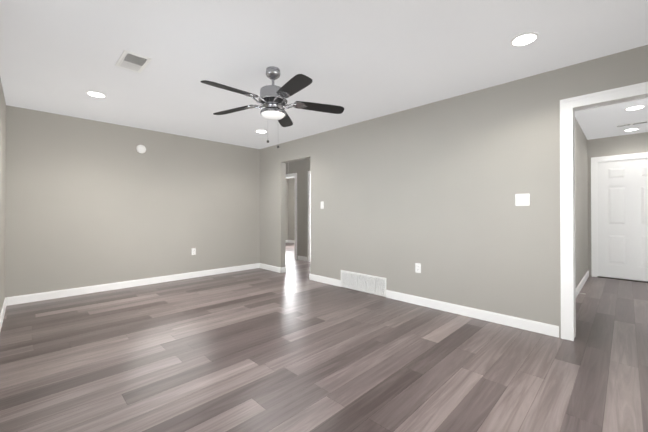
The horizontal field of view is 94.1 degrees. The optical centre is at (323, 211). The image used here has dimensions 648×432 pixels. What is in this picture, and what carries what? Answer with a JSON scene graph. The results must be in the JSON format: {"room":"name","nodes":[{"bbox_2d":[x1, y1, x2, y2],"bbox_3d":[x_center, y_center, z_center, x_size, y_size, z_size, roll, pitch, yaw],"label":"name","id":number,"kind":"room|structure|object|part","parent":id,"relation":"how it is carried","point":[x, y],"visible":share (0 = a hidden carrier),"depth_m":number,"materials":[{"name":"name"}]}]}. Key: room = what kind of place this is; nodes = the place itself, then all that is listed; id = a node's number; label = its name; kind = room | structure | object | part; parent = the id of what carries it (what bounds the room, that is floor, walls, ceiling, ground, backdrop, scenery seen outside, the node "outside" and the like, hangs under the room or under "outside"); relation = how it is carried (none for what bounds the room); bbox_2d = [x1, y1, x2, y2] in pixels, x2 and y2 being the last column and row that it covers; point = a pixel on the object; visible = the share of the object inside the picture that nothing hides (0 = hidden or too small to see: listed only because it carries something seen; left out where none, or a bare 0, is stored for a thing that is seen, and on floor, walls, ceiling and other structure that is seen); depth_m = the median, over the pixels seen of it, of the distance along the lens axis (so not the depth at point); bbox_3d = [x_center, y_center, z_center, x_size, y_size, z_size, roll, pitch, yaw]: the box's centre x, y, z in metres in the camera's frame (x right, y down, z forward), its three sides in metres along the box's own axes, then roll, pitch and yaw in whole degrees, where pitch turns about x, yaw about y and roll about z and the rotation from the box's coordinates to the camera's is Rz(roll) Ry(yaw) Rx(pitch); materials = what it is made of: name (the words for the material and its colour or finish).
{"room":"empty living room","nodes":[
{"label":"empty living room","id":0,"kind":"room"},
{"bbox_2d":[0,78,5,313],"bbox_3d":[-1.810,-0.085,1.452,0.211,2.440,6.270,0,0,-45],"label":"wall","id":1,"kind":"structure","parent":0,"point":[2,183],"depth_m":3.25,"materials":[{"name":"paint"}]},
{"bbox_2d":[5,105,259,297],"bbox_3d":[-2.653,-0.065,4.961,3.642,2.440,0.110,0,0,-45],"label":"wall","id":2,"kind":"structure","parent":0,"point":[90,202],"depth_m":4.46,"materials":[{"name":"paint"}]},
{"bbox_2d":[136,145,145,152],"bbox_3d":[-2.834,-0.967,4.682,0.132,0.132,0.036,0,0,-45],"label":"smoke detector","id":3,"kind":"object","parent":2,"relation":"attached to","point":[140,148],"visible":1,"depth_m":4.67,"materials":[{"name":"white plastic"}]},
{"bbox_2d":[286,179,287,239],"bbox_3d":[-2.287,-0.032,10.707,2.470,2.440,0.110,0,0,-45],"label":"wall","id":4,"kind":"structure","parent":0,"point":[286,209],"depth_m":11.49,"materials":[{"name":"paint"}]},
{"bbox_2d":[286,158,309,260],"bbox_3d":[-0.188,-0.054,6.931,0.110,2.440,5.000,0,0,-45],"label":"wall","id":5,"kind":"structure","parent":0,"point":[301,168],"depth_m":7.18,"materials":[{"name":"paint"}]},
{"bbox_2d":[286,171,309,261],"bbox_3d":[-0.464,0.118,7.207,0.158,2.100,2.240,0,0,-45],"label":"door frame","id":6,"kind":"structure","parent":5,"relation":"attached to","point":[292,175],"depth_m":7.30,"materials":[{"name":"white wood"}]},
{"bbox_2d":[0,243,647,431],"bbox_3d":[0.032,1.204,4.884,8.100,0.100,11.800,0,0,-45],"label":"floor","id":7,"kind":"structure","parent":0,"point":[293,348],"depth_m":2.26,"materials":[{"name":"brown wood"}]},
{"bbox_2d":[0,0,647,178],"bbox_3d":[0.032,-1.335,4.898,8.100,0.100,11.800,0,0,-45],"label":"ceiling","id":8,"kind":"structure","parent":0,"point":[361,60],"depth_m":2.50,"materials":[{"name":"paint"}]},
{"bbox_2d":[86,91,105,97],"bbox_3d":[-2.516,-1.291,3.332,0.184,0.007,0.184,0,0,-45],"label":"recessed light","id":9,"kind":"object","parent":8,"relation":"in","point":[96,94],"visible":1,"depth_m":3.33,"materials":[{"name":"white plastic"}]},
{"bbox_2d":[115,50,151,72],"bbox_3d":[-1.661,-1.293,2.623,0.200,0.012,0.355,0,0,-45],"label":"ceiling vent","id":10,"kind":"object","parent":8,"relation":"in","point":[128,60],"visible":1,"depth_m":2.60,"materials":[{"name":"white plastic"}]},
{"bbox_2d":[201,66,343,147],"bbox_3d":[-0.488,-0.937,2.723,1.258,0.722,1.291,0,0,-45],"label":"ceiling fan","id":11,"kind":"object","parent":8,"relation":"hanging from","point":[272,99],"visible":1,"depth_m":2.69,"materials":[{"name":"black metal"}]},
{"bbox_3d":[-0.467,-0.866,2.761,0.216,0.045,0.216,0,0,-45],"label":"lamp shade","id":12,"kind":"part","parent":11,"relation":"part of","materials":[{"name":"white glass"}]},
{"bbox_2d":[510,32,538,45],"bbox_3d":[1.513,-1.297,2.280,0.184,0.007,0.184,0,0,-45],"label":"recessed light","id":13,"kind":"object","parent":8,"relation":"in","point":[523,39],"visible":1,"depth_m":2.27,"materials":[{"name":"white plastic"}]},
{"bbox_2d":[623,128,639,130],"bbox_3d":[4.832,-1.283,4.743,0.184,0.007,0.184,0,0,-45],"label":"recessed light","id":14,"kind":"object","parent":8,"relation":"in","point":[631,129],"visible":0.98,"depth_m":4.72,"materials":[{"name":"white plastic"}]},
{"bbox_2d":[616,121,647,126],"bbox_3d":[4.546,-1.284,4.457,0.110,0.007,0.340,0,0,-45],"label":"ceiling vent","id":15,"kind":"object","parent":8,"relation":"in","point":[632,124],"visible":1,"depth_m":4.46,"materials":[{"name":"white plastic"}]},
{"bbox_2d":[624,105,645,109],"bbox_3d":[3.877,-1.288,3.761,0.184,0.007,0.184,0,0,-45],"label":"recessed light","id":16,"kind":"object","parent":8,"relation":"in","point":[636,107],"visible":0.96,"depth_m":3.74,"materials":[{"name":"white plastic"}]},
{"bbox_2d":[260,45,647,337],"bbox_3d":[0.226,-0.066,4.732,0.110,2.440,8.700,0,0,-45],"label":"wall","id":17,"kind":"structure","parent":0,"point":[433,188],"depth_m":3.41,"materials":[{"name":"paint"}]},
{"bbox_2d":[0,240,588,337],"bbox_3d":[0.001,1.105,4.931,7.378,0.100,11.290,0,0,-45],"label":"baseboard","id":18,"kind":"structure","parent":17,"relation":"attached to","point":[531,325],"depth_m":3.91,"materials":[{"name":"white"}]},
{"bbox_2d":[341,270,385,296],"bbox_3d":[0.544,1.021,4.321,0.010,0.253,0.817,0,0,-45],"label":"air vent","id":19,"kind":"object","parent":17,"relation":"in","point":[375,285],"visible":1,"depth_m":4.29,"materials":[{"name":"white plastic"}]},
{"bbox_2d":[415,263,420,272],"bbox_3d":[1.156,0.698,3.711,0.008,0.117,0.072,0,0,-45],"label":"electrical outlet","id":20,"kind":"object","parent":17,"relation":"attached to","point":[417,267],"visible":1,"depth_m":3.71,"materials":[{"name":"white plastic"}]},
{"bbox_2d":[515,194,529,205],"bbox_3d":[1.931,-0.112,2.937,0.010,0.117,0.118,0,0,-45],"label":"double light switch","id":21,"kind":"object","parent":17,"relation":"attached to","point":[522,199],"visible":1,"depth_m":2.94,"materials":[{"name":"white plastic"}]},
{"bbox_2d":[560,82,647,340],"bbox_3d":[2.763,0.067,2.187,0.158,2.145,1.645,0,0,-45],"label":"door frame","id":22,"kind":"structure","parent":17,"relation":"attached to","point":[569,107],"depth_m":2.68,"materials":[{"name":"white wood"}]},
{"bbox_2d":[288,132,647,275],"bbox_3d":[2.708,-0.050,7.560,0.160,2.440,11.600,0,0,-45],"label":"wall","id":23,"kind":"structure","parent":0,"point":[622,144],"depth_m":5.33,"materials":[{"name":"paint"}]},
{"bbox_2d":[591,152,647,276],"bbox_3d":[5.171,0.099,5.044,0.144,2.113,1.046,0,0,-45],"label":"door frame","id":24,"kind":"structure","parent":23,"relation":"attached to","point":[594,224],"depth_m":5.33,"materials":[{"name":"white wood"}]},
{"bbox_2d":[597,276,647,282],"bbox_3d":[5.155,1.148,5.022,0.150,0.014,0.886,0,0,-45],"label":"trim","id":25,"kind":"structure","parent":23,"relation":"attached to","point":[623,279],"depth_m":5.06,"materials":[{"name":"brown metal"}]},
{"bbox_2d":[597,157,647,280],"bbox_3d":[5.161,0.127,5.034,0.044,2.025,0.914,0,0,-45],"label":"door","id":26,"kind":"structure","parent":23,"relation":"in","point":[622,219],"depth_m":5.10,"materials":[{"name":"white wood"}]},
{"bbox_2d":[575,118,587,286],"bbox_3d":[3.414,-0.070,4.176,3.620,2.440,0.110,0,0,-45],"label":"wall","id":27,"kind":"structure","parent":0,"point":[581,213],"depth_m":4.62,"materials":[{"name":"paint"}]}
]}

